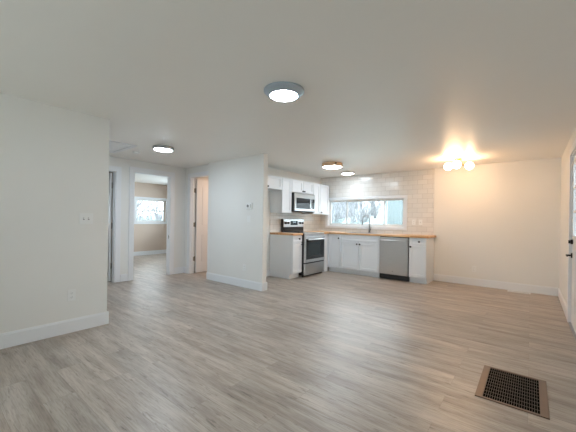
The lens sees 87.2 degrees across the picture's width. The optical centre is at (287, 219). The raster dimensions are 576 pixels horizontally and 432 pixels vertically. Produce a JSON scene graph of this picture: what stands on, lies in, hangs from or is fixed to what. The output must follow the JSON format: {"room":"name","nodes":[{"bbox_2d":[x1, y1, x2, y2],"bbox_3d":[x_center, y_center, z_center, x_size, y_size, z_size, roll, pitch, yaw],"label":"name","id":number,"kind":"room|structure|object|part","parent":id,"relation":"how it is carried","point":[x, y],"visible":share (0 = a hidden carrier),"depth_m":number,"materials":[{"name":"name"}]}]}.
{"room":"living room","nodes":[
{"label":"living room","id":0,"kind":"room"},
{"bbox_2d":[0,93,109,333],"bbox_3d":[-3.209,0.004,2.063,0.110,2.318,3.597,1,0,39],"label":"wall","id":1,"kind":"structure","parent":0,"point":[54,160],"depth_m":3.02,"materials":[{"name":"paint"}]},
{"bbox_2d":[0,311,108,348],"bbox_3d":[-3.171,1.095,2.031,0.016,0.138,3.613,1,0,39],"label":"baseboard","id":2,"kind":"structure","parent":1,"relation":"attached to","point":[18,337],"depth_m":3.02,"materials":[{"name":"white paint"}]},
{"bbox_2d":[67,289,75,300],"bbox_3d":[-2.262,0.788,3.162,0.008,0.116,0.072,1,0,39],"label":"wall outlet","id":3,"kind":"object","parent":1,"relation":"attached to","point":[71,295],"visible":1,"depth_m":3.16,"materials":[{"name":"white plastic"}]},
{"bbox_2d":[79,213,92,223],"bbox_3d":[-2.170,-0.013,3.254,0.017,0.116,0.132,1,0,39],"label":"light switch","id":4,"kind":"object","parent":1,"relation":"attached to","point":[84,218],"visible":1,"depth_m":3.25,"materials":[{"name":"white plastic"}]},
{"bbox_2d":[109,172,112,262],"bbox_3d":[-4.616,-0.023,6.851,3.599,2.318,0.100,1,0,39],"label":"wall","id":5,"kind":"structure","parent":0,"point":[109,172],"depth_m":5.78,"materials":[{"name":"paint"}]},
{"bbox_2d":[107,165,121,282],"bbox_3d":[-3.682,0.079,5.548,0.763,2.145,0.850,1,0,39],"label":"door frame","id":6,"kind":"structure","parent":5,"relation":"in","point":[114,201],"depth_m":5.61,"materials":[{"name":"white paint"}]},
{"bbox_2d":[134,182,166,251],"bbox_3d":[-4.829,-0.029,9.556,0.120,2.318,4.150,1,0,39],"label":"wall","id":7,"kind":"structure","parent":0,"point":[147,237],"depth_m":9.87,"materials":[{"name":"paint"}]},
{"bbox_2d":[134,250,165,255],"bbox_3d":[-4.777,1.066,9.534,0.016,0.130,3.900,1,0,39],"label":"baseboard","id":8,"kind":"structure","parent":7,"relation":"attached to","point":[138,253],"depth_m":9.85,"materials":[{"name":"white paint"}]},
{"bbox_2d":[134,196,166,223],"bbox_3d":[-4.506,-0.298,9.921,0.118,0.865,1.130,1,0,39],"label":"window","id":9,"kind":"structure","parent":7,"relation":"in","point":[164,211],"depth_m":9.90,"materials":[{"name":"white paint"}]},
{"bbox_2d":[109,156,207,273],"bbox_3d":[-2.858,0.004,6.080,0.110,2.318,7.100,1,0,39],"label":"wall","id":10,"kind":"structure","parent":0,"point":[180,173],"depth_m":6.26,"materials":[{"name":"paint"}]},
{"bbox_2d":[120,274,127,281],"bbox_3d":[-3.095,1.091,5.705,0.016,0.138,0.137,1,0,39],"label":"baseboard","id":11,"kind":"structure","parent":10,"relation":"attached to","point":[123,277],"depth_m":5.69,"materials":[{"name":"white paint"}]},
{"bbox_2d":[128,166,174,280],"bbox_3d":[-3.048,0.070,6.368,0.802,2.180,0.951,1,0,39],"label":"door","id":12,"kind":"structure","parent":10,"relation":"in","point":[170,176],"depth_m":6.32,"materials":[{"name":"white paint"}]},
{"bbox_2d":[174,266,184,273],"bbox_3d":[-2.375,1.101,6.601,0.016,0.138,0.263,1,0,39],"label":"baseboard","id":13,"kind":"structure","parent":10,"relation":"attached to","point":[177,270],"depth_m":6.58,"materials":[{"name":"white paint"}]},
{"bbox_2d":[184,164,208,266],"bbox_3d":[-1.653,0.022,6.272,1.528,2.318,0.110,1,0,39],"label":"wall","id":14,"kind":"structure","parent":0,"point":[203,168],"depth_m":6.66,"materials":[{"name":"paint"}]},
{"bbox_2d":[186,171,208,273],"bbox_3d":[-1.637,0.091,6.670,0.845,2.180,0.786,1,0,39],"label":"door","id":15,"kind":"structure","parent":14,"relation":"in","point":[198,241],"depth_m":6.67,"materials":[{"name":"white paint"}]},
{"bbox_2d":[206,154,267,290],"bbox_3d":[-0.978,0.033,5.594,1.529,2.318,0.119,1,0,39],"label":"wall","id":16,"kind":"structure","parent":0,"point":[233,242],"depth_m":5.47,"materials":[{"name":"paint"}]},
{"bbox_2d":[246,203,251,208],"bbox_3d":[-0.683,-0.243,5.285,0.150,0.110,0.029,1,0,39],"label":"thermostat","id":17,"kind":"object","parent":16,"relation":"attached to","point":[248,205],"visible":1,"depth_m":5.27,"materials":[{"name":"white plastic"}]},
{"bbox_2d":[263,282,266,290],"bbox_3d":[-0.395,1.132,5.134,0.016,0.138,0.119,1,0,39],"label":"baseboard","id":18,"kind":"structure","parent":16,"relation":"attached to","point":[264,283],"depth_m":5.13,"materials":[{"name":"white paint"}]},
{"bbox_2d":[0,0,575,184],"bbox_3d":[-2.178,-1.193,4.719,10.342,0.100,9.250,1,0,39],"label":"ceiling","id":19,"kind":"structure","parent":0,"point":[388,85],"depth_m":2.31,"materials":[{"name":"paint"}]},
{"bbox_2d":[109,140,136,152],"bbox_3d":[-2.849,-1.144,4.655,0.820,0.018,0.670,1,0,39],"label":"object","id":20,"kind":"structure","parent":19,"relation":"attached to","point":[114,146],"depth_m":4.71,"materials":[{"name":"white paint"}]},
{"bbox_3d":[-2.849,-1.149,4.655,0.700,0.005,0.550,1,0,39],"label":"hatch panel","id":21,"kind":"part","parent":20,"relation":"part of","materials":[{"name":"white paint"}]},
{"bbox_2d":[152,145,173,151],"bbox_3d":[-1.951,-1.112,4.735,0.312,0.055,0.312,1,0,39],"label":"ceiling light","id":22,"kind":"object","parent":19,"relation":"attached to","point":[162,148],"visible":1,"depth_m":4.65,"materials":[{"name":"white glass"}]},
{"bbox_2d":[155,148,171,151],"bbox_3d":[-1.951,-1.109,4.735,0.266,0.049,0.266,1,0,39],"label":"diffuser","id":23,"kind":"object","parent":22,"relation":"attached to","point":[156,149],"depth_m":4.69,"materials":[{"name":"white glass"}]},
{"bbox_2d":[264,82,303,101],"bbox_3d":[-0.035,-1.079,2.586,0.344,0.059,0.344,1,0,39],"label":"ceiling light","id":24,"kind":"object","parent":19,"relation":"attached to","point":[277,91],"visible":1,"depth_m":2.50,"materials":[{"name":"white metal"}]},
{"bbox_2d":[270,90,296,101],"bbox_3d":[-0.035,-1.076,2.586,0.230,0.053,0.230,1,0,39],"label":"diffuser","id":25,"kind":"object","parent":24,"relation":"attached to","point":[277,95],"depth_m":2.56,"materials":[{"name":"white glass"}]},
{"bbox_2d":[322,162,342,168],"bbox_3d":[0.860,-1.057,5.888,0.396,0.084,0.396,1,0,39],"label":"ceiling light","id":26,"kind":"object","parent":19,"relation":"attached to","point":[328,165],"visible":1,"depth_m":5.76,"materials":[{"name":"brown glass"}]},
{"bbox_2d":[323,165,340,168],"bbox_3d":[0.860,-1.054,5.888,0.362,0.078,0.362,1,0,39],"label":"diffuser","id":27,"kind":"object","parent":26,"relation":"attached to","point":[324,166],"depth_m":5.80,"materials":[{"name":"white glass"}]},
{"bbox_2d":[341,171,353,174],"bbox_3d":[1.377,-1.072,6.961,0.300,0.041,0.300,1,0,39],"label":"ceiling light","id":28,"kind":"object","parent":19,"relation":"attached to","point":[347,172],"visible":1,"depth_m":6.88,"materials":[{"name":"white glass"}]},
{"bbox_2d":[444,158,473,169],"bbox_3d":[2.957,-0.967,5.248,0.418,0.200,0.317,1,0,-19],"label":"globe ceiling light","id":29,"kind":"object","parent":19,"relation":"attached to","point":[456,164],"visible":1,"depth_m":5.17,"materials":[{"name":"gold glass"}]},
{"bbox_3d":[2.804,-0.935,5.292,0.132,0.132,0.132,1,0,39],"label":"glass globe","id":30,"kind":"part","parent":29,"relation":"part of","materials":[{"name":"white glass"}]},
{"bbox_3d":[2.853,-0.934,5.114,0.132,0.132,0.132,1,0,39],"label":"glass globe","id":31,"kind":"part","parent":29,"relation":"part of","materials":[{"name":"white glass"}]},
{"bbox_3d":[3.122,-0.931,5.208,0.132,0.132,0.132,1,0,39],"label":"glass globe","id":32,"kind":"part","parent":29,"relation":"part of","materials":[{"name":"white glass"}]},
{"bbox_2d":[0,253,575,431],"bbox_3d":[-2.214,1.225,4.722,10.342,0.100,9.250,1,0,39],"label":"floor","id":33,"kind":"structure","parent":0,"point":[328,351],"depth_m":2.62,"materials":[{"name":"laminate"}]},
{"bbox_2d":[270,234,302,278],"bbox_3d":[-0.037,0.759,6.398,0.648,0.892,0.318,1,0,39],"label":"base cabinet","id":34,"kind":"object","parent":33,"relation":"on","point":[285,250],"visible":0.99,"depth_m":6.26,"materials":[{"name":"paint"}]},
{"bbox_2d":[270,232,302,235],"bbox_3d":[-0.036,0.293,6.392,0.631,0.038,0.335,1,0,39],"label":"countertop","id":35,"kind":"structure","parent":34,"relation":"on","point":[275,233],"depth_m":6.26,"materials":[{"name":"brown wood"}]},
{"bbox_3d":[0.191,0.394,6.219,0.020,0.129,0.308,1,0,39],"label":"drawer","id":36,"kind":"part","parent":34,"relation":"part of","materials":[{"name":"paint"}]},
{"bbox_3d":[0.185,0.782,6.219,0.020,0.613,0.308,1,0,39],"label":"door","id":37,"kind":"part","parent":34,"relation":"part of","materials":[{"name":"paint"}]},
{"bbox_2d":[281,219,325,276],"bbox_3d":[0.362,0.597,6.781,0.723,1.227,0.765,1,0,39],"label":"range","id":38,"kind":"object","parent":33,"relation":"on","point":[313,247],"visible":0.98,"depth_m":6.63,"materials":[{"name":"silver metal"}]},
{"bbox_3d":[0.136,0.071,6.969,0.013,0.177,0.753,1,0,39],"label":"control panel","id":39,"kind":"part","parent":38,"relation":"part of","materials":[{"name":"silver metal"}]},
{"bbox_2d":[288,232,323,234],"bbox_3d":[0.361,0.296,6.786,0.588,0.036,0.765,1,0,39],"label":"cooktop","id":40,"kind":"object","parent":38,"relation":"in","point":[304,233],"depth_m":6.65,"materials":[{"name":"silver metal"}]},
{"bbox_3d":[0.576,1.047,6.605,0.040,0.234,0.753,1,0,39],"label":"drawer","id":41,"kind":"part","parent":38,"relation":"part of","materials":[{"name":"silver metal"}]},
{"bbox_3d":[0.578,0.338,6.611,0.022,0.039,0.745,1,0,39],"label":"vent trim","id":42,"kind":"part","parent":38,"relation":"part of","materials":[{"name":"silver metal"}]},
{"bbox_3d":[0.583,0.631,6.604,0.043,0.543,0.753,1,0,39],"label":"oven door","id":43,"kind":"part","parent":38,"relation":"part of","materials":[{"name":"silver metal"}]},
{"bbox_2d":[323,234,341,272],"bbox_3d":[0.936,0.772,7.377,0.938,0.892,0.870,1,0,39],"label":"base cabinet","id":44,"kind":"object","parent":33,"relation":"on","point":[332,241],"visible":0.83,"depth_m":7.09,"materials":[{"name":"paint"}]},
{"bbox_3d":[1.084,0.722,7.060,0.302,0.759,0.020,1,0,39],"label":"door","id":45,"kind":"part","parent":44,"relation":"part of","materials":[{"name":"paint"}]},
{"bbox_2d":[303,231,435,237],"bbox_3d":[1.682,0.318,6.776,2.828,0.038,0.865,1,0,39],"label":"countertop","id":46,"kind":"structure","parent":44,"relation":"on","point":[325,232],"depth_m":6.42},
{"bbox_2d":[345,232,381,233],"bbox_3d":[1.739,0.394,6.898,0.752,0.199,0.402,1,0,39],"label":"sink","id":47,"kind":"object","parent":46,"relation":"in","point":[345,232],"visible":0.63,"depth_m":6.96,"materials":[{"name":"silver metal"}]},
{"bbox_2d":[361,215,370,232],"bbox_3d":[1.825,0.093,7.026,0.249,0.414,0.097,1,0,-21],"label":"faucet","id":48,"kind":"object","parent":46,"relation":"on","point":[364,215],"visible":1,"depth_m":7.05,"materials":[{"name":"silver metal"}]},
{"bbox_2d":[340,234,378,277],"bbox_3d":[1.731,0.785,6.892,0.905,0.892,0.628,1,0,39],"label":"base cabinet","id":49,"kind":"object","parent":33,"relation":"on","point":[358,253],"visible":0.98,"depth_m":6.66,"materials":[{"name":"paint"}]},
{"bbox_3d":[1.382,0.799,6.820,0.443,0.613,0.020,1,0,39],"label":"door","id":50,"kind":"part","parent":49,"relation":"part of","materials":[{"name":"paint"}]},
{"bbox_3d":[1.735,0.805,6.536,0.443,0.613,0.020,1,0,39],"label":"door","id":51,"kind":"part","parent":49,"relation":"part of","materials":[{"name":"paint"}]},
{"bbox_2d":[378,236,379,277],"bbox_3d":[2.102,0.791,6.616,0.018,0.892,0.591,1,0,39],"label":"filler panel","id":52,"kind":"object","parent":33,"relation":"on","point":[379,236],"visible":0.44,"depth_m":6.39,"materials":[{"name":"paint"}]},
{"bbox_2d":[379,236,409,281],"bbox_3d":[2.317,0.789,6.385,0.598,0.878,0.630,1,0,39],"label":"dishwasher","id":53,"kind":"object","parent":33,"relation":"on","point":[394,251],"visible":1,"depth_m":6.17,"materials":[{"name":"silver metal"}]},
{"bbox_3d":[2.139,0.426,6.161,0.528,0.024,0.052,1,0,39],"label":"handle","id":54,"kind":"part","parent":53,"relation":"part of","materials":[{"name":"silver metal"}]},
{"bbox_2d":[409,238,433,283],"bbox_3d":[2.698,0.800,6.116,0.325,0.892,0.628,1,0,39],"label":"base cabinet","id":55,"kind":"object","parent":33,"relation":"on","point":[421,250],"visible":0.99,"depth_m":5.92,"materials":[{"name":"paint"}]},
{"bbox_3d":[2.531,0.429,5.901,0.315,0.129,0.020,1,0,39],"label":"drawer","id":56,"kind":"part","parent":55,"relation":"part of","materials":[{"name":"paint"}]},
{"bbox_3d":[2.525,0.817,5.901,0.315,0.613,0.020,1,0,39],"label":"door","id":57,"kind":"part","parent":55,"relation":"part of","materials":[{"name":"paint"}]},
{"bbox_2d":[475,365,549,419],"bbox_3d":[1.639,1.231,2.212,0.398,0.008,0.571,1,0,39],"label":"floor vent","id":58,"kind":"object","parent":33,"relation":"in","point":[524,393],"visible":1,"depth_m":2.18,"materials":[{"name":"brown metal"}]},
{"bbox_2d":[485,368,537,412],"bbox_3d":[1.639,1.232,2.212,0.284,0.002,0.531,1,0,39],"label":"grille","id":59,"kind":"object","parent":58,"relation":"attached to","point":[510,389],"depth_m":2.19,"materials":[{"name":"brown metal"}]},
{"bbox_2d":[508,290,530,293],"bbox_3d":[4.039,1.264,5.291,0.320,0.007,0.110,1,0,39],"label":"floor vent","id":60,"kind":"object","parent":33,"relation":"in","point":[508,290],"visible":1,"depth_m":5.27,"materials":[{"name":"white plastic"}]},
{"bbox_2d":[266,167,320,269],"bbox_3d":[-0.117,0.044,6.884,0.100,2.318,2.972,1,0,39],"label":"wall","id":61,"kind":"structure","parent":0,"point":[271,171],"depth_m":6.62,"materials":[{"name":"paint"}]},
{"bbox_2d":[268,175,281,190],"bbox_3d":[-0.541,-0.758,5.972,0.357,0.268,0.976,1,0,39],"label":"upper cabinet","id":62,"kind":"object","parent":61,"relation":"attached to","point":[274,182],"visible":0.38,"depth_m":6.10,"materials":[{"name":"paint"}]},
{"bbox_2d":[270,177,291,212],"bbox_3d":[-0.148,-0.518,6.490,0.328,0.738,0.325,1,0,39],"label":"upper cabinet","id":63,"kind":"object","parent":61,"relation":"attached to","point":[280,200],"visible":0.93,"depth_m":6.38,"materials":[{"name":"paint"}]},
{"bbox_3d":[-0.028,-0.516,6.393,0.020,0.728,0.315,1,0,39],"label":"door","id":64,"kind":"part","parent":63,"relation":"part of","materials":[{"name":"paint"}]},
{"bbox_2d":[270,212,319,231],"bbox_3d":[0.236,-0.162,7.234,0.008,0.879,1.972,1,0,39],"label":"tiled wall","id":65,"kind":"structure","parent":61,"relation":"attached to","point":[311,222],"depth_m":7.21,"materials":[{"name":"white tile"}]},
{"bbox_2d":[292,179,313,194],"bbox_3d":[0.231,-0.743,6.934,0.357,0.278,0.832,1,0,39],"label":"upper cabinet","id":66,"kind":"object","parent":61,"relation":"attached to","point":[298,186],"visible":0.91,"depth_m":6.81,"materials":[{"name":"paint"}]},
{"bbox_3d":[0.210,-0.743,6.684,0.020,0.268,0.406,1,0,39],"label":"door","id":67,"kind":"part","parent":66,"relation":"part of","materials":[{"name":"paint"}]},
{"bbox_2d":[291,193,314,211],"bbox_3d":[0.253,-0.385,6.878,0.453,0.403,0.775,1,0,39],"label":"microwave","id":68,"kind":"object","parent":66,"relation":"attached to","point":[301,202],"visible":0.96,"depth_m":6.70,"materials":[{"name":"silver metal"}]},
{"bbox_3d":[0.334,-0.353,6.715,0.026,0.308,0.618,1,0,39],"label":"door","id":69,"kind":"part","parent":68,"relation":"part of","materials":[{"name":"silver metal"}]},
{"bbox_3d":[0.470,-0.739,7.008,0.020,0.268,0.406,1,0,39],"label":"door","id":70,"kind":"part","parent":66,"relation":"part of","materials":[{"name":"paint"}]},
{"bbox_2d":[302,183,328,214],"bbox_3d":[0.709,-0.506,7.534,0.357,0.738,0.700,1,0,39],"label":"upper cabinet","id":71,"kind":"object","parent":61,"relation":"attached to","point":[321,192],"visible":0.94,"depth_m":7.43,"materials":[{"name":"paint"}]},
{"bbox_3d":[0.690,-0.506,7.286,0.020,0.728,0.280,1,0,39],"label":"panel","id":72,"kind":"part","parent":71,"relation":"part of","materials":[{"name":"paint"}]},
{"bbox_3d":[0.909,-0.503,7.560,0.020,0.728,0.398,1,0,39],"label":"door","id":73,"kind":"part","parent":71,"relation":"part of","materials":[{"name":"paint"}]},
{"bbox_2d":[433,157,560,288],"bbox_3d":[2.753,0.087,6.581,4.955,2.318,0.150,1,0,39],"label":"wall","id":74,"kind":"structure","parent":0,"point":[502,220],"depth_m":5.55,"materials":[{"name":"paint"}]},
{"bbox_2d":[325,195,407,229],"bbox_3d":[1.840,-0.168,7.300,2.074,0.774,0.176,1,0,39],"label":"window","id":75,"kind":"structure","parent":74,"relation":"in","point":[328,218],"depth_m":7.14,"materials":[{"name":"white paint"}]},
{"bbox_3d":[1.310,-0.182,7.744,0.492,0.585,0.028,1,0,39],"label":"sash","id":76,"kind":"part","parent":75,"relation":"part of","materials":[{"name":"clear glass"}]},
{"bbox_3d":[1.885,-0.173,7.324,1.040,0.585,0.028,1,0,39],"label":"sash","id":77,"kind":"part","parent":75,"relation":"part of","materials":[{"name":"clear glass"}]},
{"bbox_3d":[2.399,-0.165,6.869,0.462,0.585,0.028,1,0,39],"label":"sash","id":78,"kind":"part","parent":75,"relation":"part of","materials":[{"name":"clear glass"}]},
{"bbox_2d":[320,168,433,234],"bbox_3d":[1.941,-0.391,7.137,2.780,1.387,0.008,1,0,39],"label":"tiled wall","id":79,"kind":"structure","parent":74,"relation":"attached to","point":[418,185],"depth_m":6.71,"materials":[{"name":"white tile"}]},
{"bbox_2d":[433,274,557,295],"bbox_3d":[3.761,1.194,5.653,1.922,0.138,0.016,1,0,39],"label":"baseboard","id":80,"kind":"structure","parent":74,"relation":"attached to","point":[553,291],"depth_m":5.55,"materials":[{"name":"white paint"}]},
{"bbox_2d":[559,127,575,303],"bbox_3d":[1.779,0.079,1.508,0.120,2.318,8.980,1,0,39],"label":"wall","id":81,"kind":"structure","parent":0,"point":[564,214],"depth_m":4.39,"materials":[{"name":"paint"}]},
{"bbox_2d":[558,288,566,318],"bbox_3d":[4.011,1.199,4.417,0.016,0.138,1.630,1,0,39],"label":"baseboard","id":82,"kind":"structure","parent":81,"relation":"attached to","point":[560,296],"depth_m":4.33,"materials":[{"name":"white paint"}]},
{"bbox_2d":[566,139,575,341],"bbox_3d":[3.201,0.189,3.321,0.170,2.135,1.100,1,0,39],"label":"door","id":83,"kind":"structure","parent":81,"relation":"in","point":[571,280],"depth_m":3.65,"materials":[{"name":"white paint"}]},
{"label":"outside","id":84,"kind":"structure","parent":0,"visible":0},
{"bbox_2d":[138,201,385,223],"bbox_3d":[10.826,-1.310,29.415,60.000,6.135,45.000,1,0,39],"label":"terrain","id":85,"kind":"structure","parent":84,"point":[379,220],"depth_m":19.55,"materials":[{"name":"white snow"}]},
{"bbox_2d":[137,200,159,219],"bbox_3d":[-9.692,-0.331,18.119,3.784,3.580,3.373,1,0,17],"label":"bare shrub","id":86,"kind":"object","parent":85,"relation":"on","point":[137,200],"visible":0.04,"depth_m":18.26,"materials":[{"name":"white plant"}]},
{"bbox_2d":[136,201,162,219],"bbox_3d":[-8.129,-0.010,16.623,2.811,2.983,3.153,1,0,-31],"label":"bare shrub","id":87,"kind":"object","parent":85,"relation":"on","point":[142,206],"visible":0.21,"depth_m":16.40,"materials":[{"name":"white plant"}]},
{"bbox_2d":[137,201,162,220],"bbox_3d":[-6.213,0.169,14.492,2.838,2.685,2.530,1,0,19],"label":"bare shrub","id":88,"kind":"object","parent":85,"relation":"on","point":[154,202],"visible":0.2,"depth_m":14.42,"materials":[{"name":"white plant"}]},
{"bbox_2d":[137,201,162,219],"bbox_3d":[-10.195,-0.939,23.884,5.045,4.773,4.498,1,0,1],"label":"bare shrub","id":89,"kind":"object","parent":85,"relation":"on","point":[140,201],"visible":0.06,"depth_m":23.77,"materials":[{"name":"white plant"}]},
{"bbox_2d":[332,202,350,222],"bbox_3d":[2.272,-0.557,14.927,2.495,2.388,2.264,1,0,-13],"label":"bare shrub","id":90,"kind":"object","parent":85,"relation":"on","point":[336,220],"visible":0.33,"depth_m":14.91,"materials":[{"name":"white plant"}]},
{"bbox_2d":[332,202,354,220],"bbox_3d":[1.500,-0.990,21.606,6.050,4.500,4.650,1,0,39],"label":"house","id":91,"kind":"structure","parent":85,"relation":"on","point":[333,203],"depth_m":20.15,"materials":[{"name":"grey"}]},
{"bbox_2d":[341,202,381,223],"bbox_3d":[3.067,-0.197,13.560,1.892,1.791,1.687,1,0,-22],"label":"bare shrub","id":92,"kind":"object","parent":85,"relation":"on","point":[351,208],"visible":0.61,"depth_m":13.49,"materials":[{"name":"white plant"}]},
{"bbox_2d":[342,201,382,222],"bbox_3d":[4.225,-0.828,16.760,2.838,2.685,2.530,1,0,21],"label":"bare shrub","id":93,"kind":"object","parent":85,"relation":"on","point":[369,209],"visible":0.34,"depth_m":16.68,"materials":[{"name":"white plant"}]},
{"bbox_2d":[358,201,385,215],"bbox_3d":[5.660,-1.110,19.944,2.838,2.685,2.530,1,0,33],"label":"bare shrub","id":94,"kind":"object","parent":85,"relation":"on","point":[380,206],"visible":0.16,"depth_m":19.79,"materials":[{"name":"white plant"}]},
{"bbox_2d":[369,201,376,218],"bbox_3d":[4.274,-2.581,19.233,2.456,5.886,2.171,1,0,6],"label":"bare tree","id":95,"kind":"object","parent":85,"relation":"on","point":[369,201],"visible":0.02,"depth_m":18.12,"materials":[{"name":"grey plant"}]},
{"bbox_2d":[387,200,402,224],"bbox_3d":[6.545,-0.857,14.795,3.450,3.600,2.550,1,0,39],"label":"shed","id":96,"kind":"object","parent":85,"relation":"on","point":[394,208],"visible":0.08,"depth_m":14.55,"materials":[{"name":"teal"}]}
]}

